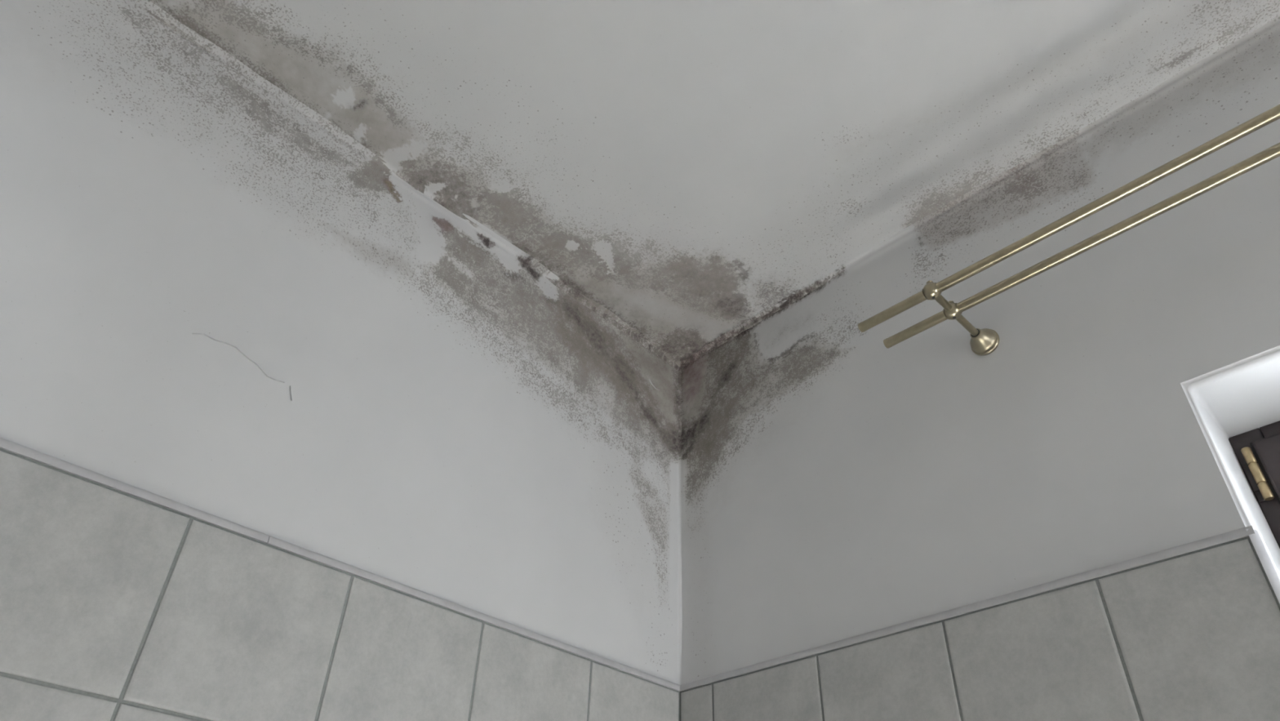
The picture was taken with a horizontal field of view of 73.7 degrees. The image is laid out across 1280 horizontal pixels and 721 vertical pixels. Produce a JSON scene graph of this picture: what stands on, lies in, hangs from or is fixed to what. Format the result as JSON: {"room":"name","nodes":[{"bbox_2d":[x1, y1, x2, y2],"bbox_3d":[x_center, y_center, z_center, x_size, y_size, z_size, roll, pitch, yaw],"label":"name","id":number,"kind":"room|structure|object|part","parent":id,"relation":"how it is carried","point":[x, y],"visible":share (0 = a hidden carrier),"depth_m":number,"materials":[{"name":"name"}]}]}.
{"room":"damaged room","nodes":[
{"label":"damaged room","id":0,"kind":"room"},
{"bbox_2d":[0,0,682,720],"bbox_3d":[-0.854,0.467,1.072,0.023,2.762,2.720,-31,-49,35],"label":"wall","id":1,"kind":"structure","parent":0,"point":[217,300],"depth_m":1.63,"materials":[{"name":"paint"}]},
{"bbox_2d":[0,437,269,542],"bbox_3d":[-1.224,-0.068,1.017,0.012,0.016,1.653,-31,-49,35],"label":"trim","id":2,"kind":"structure","parent":1,"relation":"attached to","point":[5,444],"depth_m":1.34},
{"bbox_2d":[266,535,680,691],"bbox_3d":[-0.271,0.545,1.752,0.012,0.016,1.045,-31,-49,35],"label":"trim","id":3,"kind":"structure","parent":1,"relation":"attached to","point":[273,541],"depth_m":1.68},
{"bbox_2d":[131,0,1279,370],"bbox_3d":[0.233,-1.221,1.065,3.012,0.045,2.712,-31,-49,35],"label":"ceiling","id":4,"kind":"structure","parent":0,"point":[689,170],"depth_m":1.91,"materials":[{"name":"paint"}]},
{"bbox_2d":[678,15,1279,720],"bbox_3d":[1.134,0.450,0.958,3.020,2.762,0.020,-31,-49,35],"label":"wall","id":5,"kind":"structure","parent":0,"point":[836,483],"depth_m":1.74,"materials":[{"name":"paint"}]},
{"bbox_2d":[922,280,999,355],"bbox_3d":[0.670,-0.094,1.801,0.064,0.064,0.246,-31,-49,35],"label":"rod bracket","id":6,"kind":"object","parent":5,"relation":"attached to","point":[984,341],"visible":0.98,"depth_m":1.82,"materials":[{"name":"gold metal"}]},
{"bbox_3d":[0.664,-0.097,1.796,0.016,0.016,0.182,-31,-49,35],"label":"arm","id":7,"kind":"part","parent":6,"relation":"part of","materials":[{"name":"gold metal"}]},
{"bbox_3d":[0.740,-0.049,1.855,0.064,0.064,0.048,-31,-49,35],"label":"wall plate","id":8,"kind":"part","parent":6,"relation":"part of","materials":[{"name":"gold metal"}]},
{"bbox_2d":[857,103,1279,332],"bbox_3d":[1.197,-0.498,1.263,2.039,0.022,0.022,-31,-49,35],"label":"curtain rod","id":9,"kind":"object","parent":6,"relation":"attached to","point":[1273,114],"visible":1,"depth_m":1.55,"materials":[{"name":"gold metal"}]},
{"bbox_2d":[680,524,1255,690],"bbox_3d":[0.531,0.522,1.685,1.220,0.016,0.012,-31,-49,35],"label":"trim","id":10,"kind":"structure","parent":5,"relation":"attached to","point":[1233,535],"depth_m":1.58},
{"bbox_2d":[1180,345,1279,573],"bbox_3d":[1.435,0.353,0.973,1.030,1.151,0.338,-31,-49,35],"label":"window","id":11,"kind":"structure","parent":5,"relation":"in","point":[1235,406],"depth_m":1.54,"materials":[{"name":"white paint"}]},
{"bbox_3d":[1.508,0.400,1.030,1.024,1.145,0.070,-31,-49,35],"label":"frame","id":12,"kind":"part","parent":11,"relation":"part of","materials":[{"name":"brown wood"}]},
{"bbox_3d":[1.496,0.392,1.020,0.956,1.085,0.064,-31,-49,35],"label":"sash","id":13,"kind":"part","parent":11,"relation":"part of","materials":[{"name":"brown wood"}]},
{"bbox_2d":[1245,528,1279,603],"bbox_3d":[0.953,0.608,1.076,0.014,0.870,0.022,-31,-49,35],"label":"trim","id":14,"kind":"structure","parent":5,"relation":"attached to","point":[1260,547],"depth_m":1.31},
{"bbox_3d":[1.866,-0.803,0.844,0.064,0.064,0.246,-31,-49,35],"label":"rod bracket","id":15,"kind":"object","parent":5,"relation":"attached to","visible":0},
{"bbox_2d":[883,142,1279,348],"bbox_3d":[1.260,-0.462,1.306,2.029,0.022,0.022,-31,-49,35],"label":"curtain rod","id":16,"kind":"object","parent":15,"relation":"attached to","point":[1273,152],"visible":1,"depth_m":1.61,"materials":[{"name":"gold metal"}]}
]}

